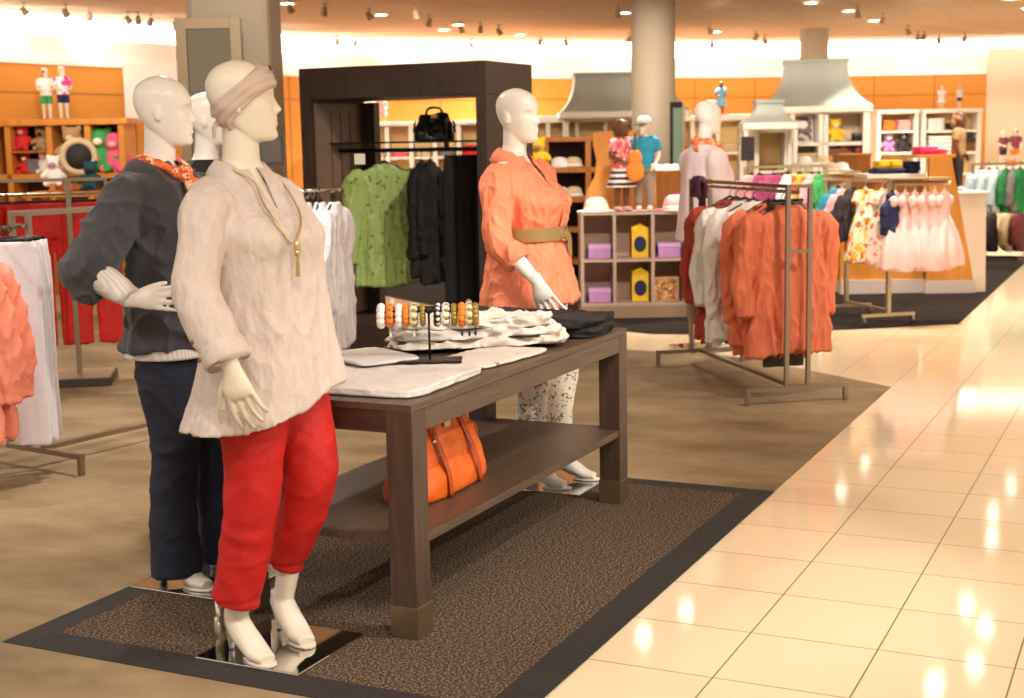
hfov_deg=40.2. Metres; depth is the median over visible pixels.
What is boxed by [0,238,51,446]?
trousers
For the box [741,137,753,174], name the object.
sign board
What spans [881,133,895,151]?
plush toy
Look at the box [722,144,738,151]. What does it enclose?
folded clothes
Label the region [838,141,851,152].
lidded box
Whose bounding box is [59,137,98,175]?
toy
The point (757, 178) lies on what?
tee
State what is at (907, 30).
track spotlight
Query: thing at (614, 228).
cubby shelf
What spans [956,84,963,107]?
mannequin
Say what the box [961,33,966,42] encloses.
track spotlight
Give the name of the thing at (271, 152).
plate
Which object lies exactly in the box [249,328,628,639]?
display table
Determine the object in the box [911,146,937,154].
folded clothes
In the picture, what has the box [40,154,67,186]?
plush toy
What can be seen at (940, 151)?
folded clothes
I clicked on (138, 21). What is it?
track spotlight
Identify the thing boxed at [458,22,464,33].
track spotlight
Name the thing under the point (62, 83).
mannequin
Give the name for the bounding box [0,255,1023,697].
floor
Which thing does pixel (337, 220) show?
blouse
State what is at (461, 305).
bracelet
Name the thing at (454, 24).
recessed light
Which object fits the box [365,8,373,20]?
track spotlight
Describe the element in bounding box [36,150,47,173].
plush toy
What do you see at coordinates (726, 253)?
blouse
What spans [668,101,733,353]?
mannequin
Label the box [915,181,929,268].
dress
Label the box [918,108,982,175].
shelving unit
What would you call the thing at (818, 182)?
tee
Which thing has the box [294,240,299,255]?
pendant
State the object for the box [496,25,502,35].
track spotlight
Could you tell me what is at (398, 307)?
bracelet
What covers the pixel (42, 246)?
trousers
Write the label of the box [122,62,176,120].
display board
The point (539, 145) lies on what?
plush toy
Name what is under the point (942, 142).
folded clothes
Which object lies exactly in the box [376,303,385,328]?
bracelet
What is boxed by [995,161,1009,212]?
jacket
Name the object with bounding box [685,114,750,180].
ledge shelf
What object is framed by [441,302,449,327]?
bracelet
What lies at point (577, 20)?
ceiling
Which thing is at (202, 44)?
mirror
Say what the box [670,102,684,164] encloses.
mirror
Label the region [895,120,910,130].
folded clothes
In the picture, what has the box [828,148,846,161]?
lidded box
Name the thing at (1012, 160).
folded clothes
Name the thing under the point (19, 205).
trousers
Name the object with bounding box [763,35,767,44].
track spotlight
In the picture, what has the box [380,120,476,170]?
ledge shelf
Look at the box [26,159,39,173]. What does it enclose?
plush toy
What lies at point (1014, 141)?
mannequin
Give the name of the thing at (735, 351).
blouse
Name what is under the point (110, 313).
trousers
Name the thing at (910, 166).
folded clothes
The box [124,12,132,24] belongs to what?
track spotlight
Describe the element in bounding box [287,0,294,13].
track spotlight
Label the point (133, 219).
mannequin
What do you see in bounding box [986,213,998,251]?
jacket
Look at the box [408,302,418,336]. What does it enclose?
bracelet
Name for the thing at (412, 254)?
blouse
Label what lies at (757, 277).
blouse
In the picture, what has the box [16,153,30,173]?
plush toy
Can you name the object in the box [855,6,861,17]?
track spotlight
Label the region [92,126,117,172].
plush toy
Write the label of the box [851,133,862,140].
lidded box
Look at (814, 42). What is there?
column
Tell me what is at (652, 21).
column
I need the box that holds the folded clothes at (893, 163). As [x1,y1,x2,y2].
[886,160,902,167]
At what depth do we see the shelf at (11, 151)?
15.45 m
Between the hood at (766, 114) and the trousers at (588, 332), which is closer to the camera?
the trousers at (588, 332)
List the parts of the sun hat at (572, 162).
crown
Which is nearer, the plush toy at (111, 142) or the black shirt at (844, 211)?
the black shirt at (844, 211)
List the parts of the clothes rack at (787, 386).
post, post, post, post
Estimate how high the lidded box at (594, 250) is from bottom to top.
0.130 m
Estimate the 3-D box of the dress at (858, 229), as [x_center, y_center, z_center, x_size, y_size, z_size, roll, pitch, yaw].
[3.060,-1.105,12.105,0.337,0.730,0.308,-2,9,-8]
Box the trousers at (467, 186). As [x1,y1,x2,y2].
[457,151,479,302]
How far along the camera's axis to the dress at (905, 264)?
11.58 m
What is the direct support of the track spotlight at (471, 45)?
attached to the ceiling
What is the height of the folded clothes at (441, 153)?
0.120 m
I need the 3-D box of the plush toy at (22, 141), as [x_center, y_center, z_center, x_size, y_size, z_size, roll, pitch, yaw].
[-5.455,-2.357,15.532,0.220,0.305,0.213,6,11,41]
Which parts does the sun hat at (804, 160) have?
crown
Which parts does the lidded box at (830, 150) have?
lid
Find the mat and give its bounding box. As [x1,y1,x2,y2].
[3,478,774,697]
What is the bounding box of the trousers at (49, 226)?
[28,191,89,345]
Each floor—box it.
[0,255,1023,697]
[55,245,1023,697]
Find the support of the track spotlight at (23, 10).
attached to the ceiling
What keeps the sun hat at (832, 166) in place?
on the display table at (830, 173)
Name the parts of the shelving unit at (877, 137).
panel, cornice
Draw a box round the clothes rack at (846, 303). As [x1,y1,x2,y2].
[823,177,950,325]
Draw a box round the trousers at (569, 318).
[450,306,614,329]
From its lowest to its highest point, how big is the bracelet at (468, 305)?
0.128 m
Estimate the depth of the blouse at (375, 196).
11.11 m
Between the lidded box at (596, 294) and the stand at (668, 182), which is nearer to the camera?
the lidded box at (596, 294)
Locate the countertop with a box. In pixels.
[986,165,1023,169]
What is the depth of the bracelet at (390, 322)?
5.03 m
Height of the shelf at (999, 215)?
1.104 m
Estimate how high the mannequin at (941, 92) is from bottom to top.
0.356 m
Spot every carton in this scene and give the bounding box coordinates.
[631,223,647,257]
[631,267,648,301]
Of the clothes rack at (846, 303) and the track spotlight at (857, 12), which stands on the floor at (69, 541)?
the clothes rack at (846, 303)
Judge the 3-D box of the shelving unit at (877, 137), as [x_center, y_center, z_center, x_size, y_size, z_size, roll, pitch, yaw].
[5.871,-3.165,21.454,0.629,0.995,0.440,-1,8,0]
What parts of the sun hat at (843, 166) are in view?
crown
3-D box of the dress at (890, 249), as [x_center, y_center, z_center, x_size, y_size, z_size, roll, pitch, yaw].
[3.208,-1.036,11.704,0.318,0.723,0.494,3,9,26]
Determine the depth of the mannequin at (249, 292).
4.19 m
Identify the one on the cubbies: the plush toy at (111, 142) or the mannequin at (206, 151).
the plush toy at (111, 142)
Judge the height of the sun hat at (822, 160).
0.098 m
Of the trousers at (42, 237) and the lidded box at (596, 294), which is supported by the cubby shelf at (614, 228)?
the lidded box at (596, 294)
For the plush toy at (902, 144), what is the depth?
21.35 m
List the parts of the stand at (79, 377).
post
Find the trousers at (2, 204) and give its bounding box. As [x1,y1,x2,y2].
[0,193,23,236]
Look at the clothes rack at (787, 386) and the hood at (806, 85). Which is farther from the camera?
the hood at (806, 85)
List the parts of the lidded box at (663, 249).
lid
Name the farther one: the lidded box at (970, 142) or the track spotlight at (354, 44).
the lidded box at (970, 142)
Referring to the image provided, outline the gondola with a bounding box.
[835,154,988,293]
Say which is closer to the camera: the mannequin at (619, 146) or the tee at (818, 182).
the mannequin at (619, 146)
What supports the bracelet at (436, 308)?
hanging from the stand at (428, 309)
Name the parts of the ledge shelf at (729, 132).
cornice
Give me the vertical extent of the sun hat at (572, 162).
0.120 m
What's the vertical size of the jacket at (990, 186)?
0.633 m
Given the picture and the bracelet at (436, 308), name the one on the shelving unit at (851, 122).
the picture
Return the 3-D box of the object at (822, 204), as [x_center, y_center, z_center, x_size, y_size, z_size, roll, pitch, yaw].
[2.933,-1.255,12.557,0.465,0.561,0.186,-5,9,-25]
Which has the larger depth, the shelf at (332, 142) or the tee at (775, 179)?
the tee at (775, 179)
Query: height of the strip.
0.290 m
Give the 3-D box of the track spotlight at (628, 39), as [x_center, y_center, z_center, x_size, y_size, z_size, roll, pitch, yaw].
[1.778,-4.737,21.292,0.106,0.152,0.084,5,10,36]
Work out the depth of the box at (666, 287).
12.67 m
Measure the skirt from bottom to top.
1.089 m
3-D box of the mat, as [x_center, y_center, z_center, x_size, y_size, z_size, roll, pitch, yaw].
[-0.240,0.801,5.470,1.830,0.010,2.840,3,9,25]
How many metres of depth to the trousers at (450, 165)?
10.85 m
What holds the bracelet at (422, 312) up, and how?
hanging from the stand at (428, 309)
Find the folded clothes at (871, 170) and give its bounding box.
[868,168,904,173]
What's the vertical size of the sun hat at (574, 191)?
0.120 m
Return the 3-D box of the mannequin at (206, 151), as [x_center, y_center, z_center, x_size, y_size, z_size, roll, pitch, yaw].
[-1.379,-0.260,6.506,0.420,1.844,0.565,3,9,25]
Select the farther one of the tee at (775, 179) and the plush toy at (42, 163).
the plush toy at (42, 163)
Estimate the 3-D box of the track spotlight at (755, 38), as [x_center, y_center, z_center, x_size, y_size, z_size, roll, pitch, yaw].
[3.727,-4.785,21.373,0.084,0.152,0.106,-8,11,-38]
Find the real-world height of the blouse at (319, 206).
1.055 m
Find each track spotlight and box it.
[19,3,28,16]
[62,4,70,17]
[85,8,92,21]
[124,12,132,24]
[135,12,141,24]
[146,14,153,26]
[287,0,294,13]
[320,3,327,16]
[335,35,339,45]
[352,37,357,46]
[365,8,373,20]
[413,6,419,18]
[425,15,431,26]
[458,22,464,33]
[468,39,474,48]
[477,22,482,33]
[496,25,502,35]
[537,36,542,45]
[563,37,569,46]
[614,5,620,17]
[625,33,630,42]
[707,24,713,34]
[752,31,758,40]
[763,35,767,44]
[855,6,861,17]
[879,13,885,24]
[905,25,910,34]
[915,31,919,40]
[920,31,926,40]
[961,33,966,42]
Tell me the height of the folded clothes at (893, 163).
0.078 m
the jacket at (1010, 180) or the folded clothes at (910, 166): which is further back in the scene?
the jacket at (1010, 180)
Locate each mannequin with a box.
[36,67,54,118]
[52,66,71,118]
[57,75,275,600]
[171,60,363,676]
[186,92,221,172]
[379,101,387,121]
[478,88,599,496]
[607,119,636,210]
[630,116,661,210]
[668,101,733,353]
[715,81,726,113]
[937,85,945,108]
[950,111,968,190]
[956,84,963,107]
[998,130,1009,165]
[1009,128,1021,164]
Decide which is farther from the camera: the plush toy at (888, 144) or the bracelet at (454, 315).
the plush toy at (888, 144)
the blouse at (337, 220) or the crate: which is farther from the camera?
the crate
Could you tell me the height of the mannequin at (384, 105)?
0.366 m
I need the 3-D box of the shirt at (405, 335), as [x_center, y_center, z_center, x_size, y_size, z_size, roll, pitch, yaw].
[-0.140,-0.096,5.664,0.706,0.065,0.359,-4,9,-16]
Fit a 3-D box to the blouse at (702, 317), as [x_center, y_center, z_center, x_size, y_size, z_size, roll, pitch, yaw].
[1.489,-0.553,9.273,0.669,1.055,0.191,-4,9,-18]
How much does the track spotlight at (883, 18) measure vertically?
0.152 m
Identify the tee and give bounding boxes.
[734,169,753,199]
[750,165,765,194]
[751,165,781,200]
[775,166,791,198]
[791,168,806,198]
[798,165,814,207]
[811,165,827,209]
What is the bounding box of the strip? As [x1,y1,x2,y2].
[0,9,1023,57]
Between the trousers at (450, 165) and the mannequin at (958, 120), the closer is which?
the trousers at (450, 165)
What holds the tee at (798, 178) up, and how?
hanging from the clothes rack at (772, 166)
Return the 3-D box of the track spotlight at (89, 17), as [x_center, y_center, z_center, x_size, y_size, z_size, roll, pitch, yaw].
[-4.840,-3.825,15.998,0.084,0.152,0.106,-7,10,-34]
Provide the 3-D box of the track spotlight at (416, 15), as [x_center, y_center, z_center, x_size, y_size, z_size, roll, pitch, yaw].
[-1.129,-3.967,16.484,0.084,0.152,0.106,0,9,8]
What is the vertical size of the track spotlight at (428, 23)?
0.152 m
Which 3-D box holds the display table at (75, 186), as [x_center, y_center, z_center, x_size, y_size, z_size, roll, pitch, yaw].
[-4.503,-1.132,14.529,0.900,1.325,0.600,-1,8,0]
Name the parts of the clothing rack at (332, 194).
arm, post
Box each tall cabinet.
[543,136,595,279]
[750,129,789,176]
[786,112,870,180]
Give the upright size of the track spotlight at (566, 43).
0.152 m
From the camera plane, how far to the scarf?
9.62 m
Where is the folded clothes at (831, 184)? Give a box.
[828,181,844,191]
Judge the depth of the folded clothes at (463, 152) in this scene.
20.04 m
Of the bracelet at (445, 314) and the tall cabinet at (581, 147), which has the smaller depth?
the bracelet at (445, 314)
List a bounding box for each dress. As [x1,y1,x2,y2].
[844,182,873,263]
[860,183,887,263]
[865,181,900,264]
[875,181,899,270]
[885,181,914,272]
[907,189,921,268]
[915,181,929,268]
[915,181,952,271]
[936,185,964,267]
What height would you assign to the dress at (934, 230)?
0.747 m
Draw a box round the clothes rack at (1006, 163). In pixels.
[971,162,1023,261]
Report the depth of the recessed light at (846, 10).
18.00 m
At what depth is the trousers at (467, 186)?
10.83 m
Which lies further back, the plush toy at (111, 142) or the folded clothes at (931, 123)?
the folded clothes at (931, 123)
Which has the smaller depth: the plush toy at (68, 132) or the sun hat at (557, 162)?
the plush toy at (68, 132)
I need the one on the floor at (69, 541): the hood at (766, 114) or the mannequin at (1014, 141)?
the hood at (766, 114)
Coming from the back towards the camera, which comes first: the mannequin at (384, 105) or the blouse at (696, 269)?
the mannequin at (384, 105)
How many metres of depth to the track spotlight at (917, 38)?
21.98 m
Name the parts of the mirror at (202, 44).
frame, frame, glass, frame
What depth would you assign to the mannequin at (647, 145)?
12.53 m
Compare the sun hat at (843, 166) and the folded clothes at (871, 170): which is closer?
the folded clothes at (871, 170)
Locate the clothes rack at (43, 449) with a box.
[0,206,146,475]
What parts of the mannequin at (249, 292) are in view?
support rod, plate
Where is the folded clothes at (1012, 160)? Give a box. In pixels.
[1005,159,1016,165]
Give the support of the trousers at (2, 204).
hanging from the stand at (79, 377)
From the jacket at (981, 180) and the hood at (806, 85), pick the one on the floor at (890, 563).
the hood at (806, 85)
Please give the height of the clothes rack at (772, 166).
1.322 m
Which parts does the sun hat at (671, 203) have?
crown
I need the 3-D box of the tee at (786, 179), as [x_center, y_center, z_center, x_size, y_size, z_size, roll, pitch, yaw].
[2.592,-1.449,13.144,0.186,0.561,0.465,4,10,30]
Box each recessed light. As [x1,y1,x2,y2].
[280,2,295,4]
[373,13,388,15]
[450,23,465,25]
[802,1,819,3]
[841,9,856,11]
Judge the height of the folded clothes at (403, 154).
0.060 m
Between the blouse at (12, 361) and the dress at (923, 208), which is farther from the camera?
the dress at (923, 208)
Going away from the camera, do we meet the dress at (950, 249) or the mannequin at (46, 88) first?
the dress at (950, 249)
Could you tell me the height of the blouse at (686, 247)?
1.029 m
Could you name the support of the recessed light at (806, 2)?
in the ceiling
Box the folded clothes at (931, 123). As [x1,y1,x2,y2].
[926,118,944,129]
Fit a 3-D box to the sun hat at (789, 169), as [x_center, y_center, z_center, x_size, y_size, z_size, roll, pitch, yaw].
[3.061,-1.952,15.035,0.262,0.099,0.229,-1,8,0]
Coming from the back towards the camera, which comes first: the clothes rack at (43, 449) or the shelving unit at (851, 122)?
the shelving unit at (851, 122)
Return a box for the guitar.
[626,134,643,181]
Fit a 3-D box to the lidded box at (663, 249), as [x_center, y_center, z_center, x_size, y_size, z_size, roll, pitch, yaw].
[1.419,-0.903,12.689,0.210,0.130,0.200,-1,8,0]
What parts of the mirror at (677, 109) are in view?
frame, glass, frame, frame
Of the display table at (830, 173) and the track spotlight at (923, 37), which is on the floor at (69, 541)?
the display table at (830, 173)
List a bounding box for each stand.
[0,177,117,387]
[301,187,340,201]
[376,299,478,363]
[584,131,680,209]
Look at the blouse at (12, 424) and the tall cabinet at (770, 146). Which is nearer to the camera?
the blouse at (12, 424)
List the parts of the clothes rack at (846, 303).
post, post, arm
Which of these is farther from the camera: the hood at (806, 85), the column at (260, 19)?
the hood at (806, 85)
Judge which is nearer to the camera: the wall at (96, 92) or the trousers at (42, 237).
the trousers at (42, 237)
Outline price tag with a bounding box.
[354,150,364,164]
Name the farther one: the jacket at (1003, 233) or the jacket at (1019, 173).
the jacket at (1003, 233)
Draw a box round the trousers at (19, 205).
[6,192,38,235]
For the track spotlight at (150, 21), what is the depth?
16.82 m
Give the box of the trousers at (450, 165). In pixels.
[442,151,460,303]
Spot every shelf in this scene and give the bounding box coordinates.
[10,150,46,152]
[278,418,618,543]
[330,140,476,144]
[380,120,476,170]
[538,116,631,136]
[578,209,686,317]
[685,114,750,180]
[853,173,924,178]
[884,177,950,179]
[986,165,1023,228]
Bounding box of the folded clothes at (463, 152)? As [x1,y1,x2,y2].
[462,145,476,154]
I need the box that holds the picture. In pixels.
[795,115,812,141]
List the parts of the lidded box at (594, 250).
lid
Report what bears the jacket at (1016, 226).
hanging from the clothes rack
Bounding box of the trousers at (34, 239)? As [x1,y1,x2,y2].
[0,226,54,441]
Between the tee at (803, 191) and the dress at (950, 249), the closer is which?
the dress at (950, 249)
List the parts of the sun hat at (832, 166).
crown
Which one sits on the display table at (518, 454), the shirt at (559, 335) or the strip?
the shirt at (559, 335)
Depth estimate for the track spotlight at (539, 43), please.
21.54 m
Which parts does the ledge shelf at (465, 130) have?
cornice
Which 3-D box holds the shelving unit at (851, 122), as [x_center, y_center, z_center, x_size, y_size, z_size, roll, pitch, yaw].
[4.523,-2.447,20.121,1.133,1.951,0.500,-1,8,0]
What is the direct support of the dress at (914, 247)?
hanging from the clothes rack at (846, 303)
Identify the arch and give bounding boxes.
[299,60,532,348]
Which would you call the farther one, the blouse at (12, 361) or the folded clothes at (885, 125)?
the folded clothes at (885, 125)
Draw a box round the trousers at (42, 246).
[0,225,58,441]
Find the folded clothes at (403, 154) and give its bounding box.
[392,152,408,156]
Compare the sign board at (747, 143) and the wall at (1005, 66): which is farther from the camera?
the wall at (1005, 66)
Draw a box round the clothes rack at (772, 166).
[744,164,827,193]
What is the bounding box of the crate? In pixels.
[831,153,871,189]
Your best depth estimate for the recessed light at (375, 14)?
17.32 m
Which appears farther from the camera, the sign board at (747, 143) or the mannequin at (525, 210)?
the sign board at (747, 143)
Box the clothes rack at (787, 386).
[656,178,847,406]
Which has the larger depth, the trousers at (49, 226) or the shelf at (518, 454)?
the trousers at (49, 226)
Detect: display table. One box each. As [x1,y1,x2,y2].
[22,175,125,300]
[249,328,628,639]
[775,171,861,175]
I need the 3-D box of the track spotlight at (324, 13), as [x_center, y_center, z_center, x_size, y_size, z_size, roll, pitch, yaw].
[-2.142,-3.867,15.934,0.084,0.152,0.106,-4,9,-18]
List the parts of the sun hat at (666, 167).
crown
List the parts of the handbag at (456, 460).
handle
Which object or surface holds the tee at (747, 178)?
hanging from the clothes rack at (772, 166)
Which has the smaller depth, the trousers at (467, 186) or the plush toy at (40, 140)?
the trousers at (467, 186)
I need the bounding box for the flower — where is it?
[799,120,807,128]
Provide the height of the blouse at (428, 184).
1.055 m
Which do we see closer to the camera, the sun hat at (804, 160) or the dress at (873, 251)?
the dress at (873, 251)
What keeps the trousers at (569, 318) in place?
on the trousers at (588, 332)
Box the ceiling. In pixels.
[0,0,1023,40]
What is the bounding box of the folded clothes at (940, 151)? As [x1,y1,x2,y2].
[937,149,947,153]
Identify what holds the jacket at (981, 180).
hanging from the clothes rack at (1006, 163)
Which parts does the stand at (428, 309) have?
post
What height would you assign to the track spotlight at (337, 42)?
0.152 m
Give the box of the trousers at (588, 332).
[566,321,615,338]
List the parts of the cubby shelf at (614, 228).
panel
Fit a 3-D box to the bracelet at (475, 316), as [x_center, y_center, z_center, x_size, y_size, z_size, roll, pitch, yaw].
[-0.134,-0.109,5.068,0.028,0.123,0.088,-1,8,0]
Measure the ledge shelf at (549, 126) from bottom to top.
2.698 m
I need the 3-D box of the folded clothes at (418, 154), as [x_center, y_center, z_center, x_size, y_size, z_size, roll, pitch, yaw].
[-1.272,-2.855,20.157,0.259,0.150,0.269,-1,8,0]
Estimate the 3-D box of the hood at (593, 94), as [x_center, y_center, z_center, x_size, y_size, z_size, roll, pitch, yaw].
[1.610,-2.736,20.424,1.858,2.543,1.163,-1,8,0]
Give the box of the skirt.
[763,189,803,367]
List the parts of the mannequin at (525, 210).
plate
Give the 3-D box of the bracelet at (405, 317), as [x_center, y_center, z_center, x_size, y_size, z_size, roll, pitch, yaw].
[-0.384,-0.121,5.065,0.026,0.088,0.086,-1,8,0]
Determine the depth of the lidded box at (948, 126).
21.35 m
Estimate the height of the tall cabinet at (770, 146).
2.358 m
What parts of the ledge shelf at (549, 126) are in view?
panel, cornice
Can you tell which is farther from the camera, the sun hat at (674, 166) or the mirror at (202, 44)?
the sun hat at (674, 166)
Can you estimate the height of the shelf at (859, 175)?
0.040 m
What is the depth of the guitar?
12.40 m
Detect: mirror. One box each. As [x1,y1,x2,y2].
[174,17,242,161]
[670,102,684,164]
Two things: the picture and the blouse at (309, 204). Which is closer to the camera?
the blouse at (309, 204)
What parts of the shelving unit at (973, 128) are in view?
panel, cornice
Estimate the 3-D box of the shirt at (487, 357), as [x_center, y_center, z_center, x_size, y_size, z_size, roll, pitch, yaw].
[-0.088,0.025,5.323,0.281,0.019,0.487,4,10,31]
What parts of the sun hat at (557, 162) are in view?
crown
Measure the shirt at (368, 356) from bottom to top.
0.016 m
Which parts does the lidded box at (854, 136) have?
lid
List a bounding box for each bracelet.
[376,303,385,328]
[385,303,394,336]
[394,303,402,327]
[402,304,409,327]
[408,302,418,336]
[419,304,425,326]
[433,303,440,326]
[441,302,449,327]
[451,303,457,325]
[457,302,465,335]
[465,301,472,335]
[472,302,478,335]
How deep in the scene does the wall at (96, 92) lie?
21.94 m
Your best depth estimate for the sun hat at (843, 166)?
15.06 m
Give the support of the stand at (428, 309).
on the shirt at (393, 380)
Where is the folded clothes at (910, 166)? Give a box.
[902,161,920,172]
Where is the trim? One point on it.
(1, 60)
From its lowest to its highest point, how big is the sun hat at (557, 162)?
0.120 m
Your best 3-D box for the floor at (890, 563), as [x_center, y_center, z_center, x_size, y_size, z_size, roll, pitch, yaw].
[-0.252,-1.714,22.803,44.000,0.100,49.000,3,9,25]
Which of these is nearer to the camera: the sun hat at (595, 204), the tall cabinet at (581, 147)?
the sun hat at (595, 204)
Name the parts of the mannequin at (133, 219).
plate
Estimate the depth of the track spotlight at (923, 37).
22.00 m
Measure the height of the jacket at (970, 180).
0.633 m
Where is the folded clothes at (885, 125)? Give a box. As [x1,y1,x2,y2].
[881,121,896,130]
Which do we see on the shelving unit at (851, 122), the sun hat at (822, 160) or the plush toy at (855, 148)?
the plush toy at (855, 148)
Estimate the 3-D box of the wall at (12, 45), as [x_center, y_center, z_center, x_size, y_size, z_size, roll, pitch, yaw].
[2.708,-4.162,19.741,24.773,0.330,7.602,-5,9,-26]
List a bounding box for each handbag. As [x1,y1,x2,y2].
[383,413,486,503]
[413,106,455,140]
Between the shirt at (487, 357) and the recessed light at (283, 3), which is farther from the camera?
the recessed light at (283, 3)
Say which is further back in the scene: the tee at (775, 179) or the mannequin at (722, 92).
the mannequin at (722, 92)
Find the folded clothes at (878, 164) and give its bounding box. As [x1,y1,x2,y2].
[872,160,889,168]
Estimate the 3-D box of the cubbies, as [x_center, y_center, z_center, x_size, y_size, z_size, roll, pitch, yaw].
[-5.119,-1.600,15.716,1.875,1.930,0.450,0,8,4]
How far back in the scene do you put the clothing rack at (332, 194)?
8.67 m
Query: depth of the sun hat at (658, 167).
13.17 m
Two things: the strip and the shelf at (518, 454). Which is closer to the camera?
the shelf at (518, 454)
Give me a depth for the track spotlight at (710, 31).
19.87 m
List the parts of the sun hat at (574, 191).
crown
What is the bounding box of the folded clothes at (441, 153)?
[439,151,456,155]
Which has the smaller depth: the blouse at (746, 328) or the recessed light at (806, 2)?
the blouse at (746, 328)
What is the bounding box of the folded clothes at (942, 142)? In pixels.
[926,136,951,151]
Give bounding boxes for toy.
[12,126,32,150]
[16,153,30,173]
[30,126,46,150]
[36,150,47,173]
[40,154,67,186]
[54,125,81,164]
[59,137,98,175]
[77,160,102,190]
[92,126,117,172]
[98,132,130,172]
[533,136,551,161]
[828,117,845,141]
[852,141,861,152]
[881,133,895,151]
[894,130,911,151]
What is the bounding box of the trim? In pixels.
[0,58,986,78]
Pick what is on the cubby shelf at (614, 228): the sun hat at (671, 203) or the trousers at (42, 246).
the sun hat at (671, 203)
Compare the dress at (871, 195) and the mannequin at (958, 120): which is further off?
the mannequin at (958, 120)
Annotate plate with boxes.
[259,136,283,163]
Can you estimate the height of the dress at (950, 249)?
0.716 m
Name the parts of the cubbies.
panel, kick panel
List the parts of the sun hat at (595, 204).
crown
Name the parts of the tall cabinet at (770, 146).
panel, cornice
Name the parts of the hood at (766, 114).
post, post, post, post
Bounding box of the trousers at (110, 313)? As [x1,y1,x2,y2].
[60,190,122,344]
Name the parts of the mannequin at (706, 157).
plate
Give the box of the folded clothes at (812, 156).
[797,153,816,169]
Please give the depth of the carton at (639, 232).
12.62 m
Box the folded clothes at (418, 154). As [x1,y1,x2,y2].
[415,146,432,156]
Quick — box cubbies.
[0,118,139,293]
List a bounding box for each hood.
[557,72,690,136]
[738,99,798,181]
[770,58,873,152]
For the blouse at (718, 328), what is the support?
hanging from the clothes rack at (787, 386)
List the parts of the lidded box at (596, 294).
lid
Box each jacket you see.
[963,162,984,189]
[974,162,992,213]
[985,162,1001,213]
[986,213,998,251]
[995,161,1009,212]
[998,213,1013,251]
[1004,161,1016,212]
[1008,212,1023,251]
[1013,164,1023,212]
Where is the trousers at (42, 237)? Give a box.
[5,224,62,434]
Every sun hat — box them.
[550,157,567,167]
[563,157,584,167]
[567,186,584,197]
[577,197,615,212]
[655,164,662,170]
[655,194,679,211]
[660,164,671,170]
[669,164,679,170]
[784,163,805,171]
[796,156,812,164]
[805,163,823,171]
[814,156,828,164]
[823,162,840,171]
[836,162,852,170]
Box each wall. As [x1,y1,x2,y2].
[0,32,987,75]
[0,62,986,200]
[984,47,1023,168]
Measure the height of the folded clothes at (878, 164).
0.078 m
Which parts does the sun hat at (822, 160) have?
crown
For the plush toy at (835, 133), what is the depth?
19.91 m
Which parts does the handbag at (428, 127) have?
handle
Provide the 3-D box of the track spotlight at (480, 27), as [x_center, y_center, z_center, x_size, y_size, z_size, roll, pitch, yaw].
[-0.431,-4.331,18.845,0.084,0.152,0.106,-3,9,-13]
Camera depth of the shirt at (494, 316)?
5.57 m
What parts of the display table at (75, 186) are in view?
leg, leg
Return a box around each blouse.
[0,262,37,440]
[0,273,25,447]
[304,188,312,209]
[312,187,326,218]
[319,187,356,349]
[342,152,419,288]
[406,151,425,278]
[415,151,444,285]
[679,185,736,339]
[688,186,744,344]
[689,186,754,344]
[702,187,761,341]
[719,188,814,347]
[720,188,770,355]
[730,194,839,359]
[731,189,815,360]
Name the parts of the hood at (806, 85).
post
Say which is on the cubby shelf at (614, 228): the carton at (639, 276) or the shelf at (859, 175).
the carton at (639, 276)
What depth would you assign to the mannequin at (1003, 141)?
20.37 m
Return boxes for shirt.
[329,363,481,397]
[340,347,418,365]
[384,325,568,350]
[389,310,560,341]
[401,307,551,330]
[450,346,546,368]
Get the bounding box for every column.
[186,0,286,177]
[631,0,674,164]
[800,28,828,58]
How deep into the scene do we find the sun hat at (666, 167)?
13.18 m
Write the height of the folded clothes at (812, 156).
0.240 m
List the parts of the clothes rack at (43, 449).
out arm, post, post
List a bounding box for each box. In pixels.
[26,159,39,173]
[587,243,610,258]
[587,286,611,302]
[655,275,678,300]
[656,241,680,257]
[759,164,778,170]
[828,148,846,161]
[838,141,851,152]
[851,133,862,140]
[945,123,963,129]
[966,138,975,150]
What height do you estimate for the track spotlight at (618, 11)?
0.152 m
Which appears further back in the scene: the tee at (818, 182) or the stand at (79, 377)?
the tee at (818, 182)
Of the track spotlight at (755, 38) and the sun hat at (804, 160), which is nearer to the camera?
the sun hat at (804, 160)
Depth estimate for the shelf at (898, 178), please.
11.57 m
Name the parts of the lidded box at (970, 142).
lid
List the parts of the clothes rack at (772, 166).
post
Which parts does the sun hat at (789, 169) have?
crown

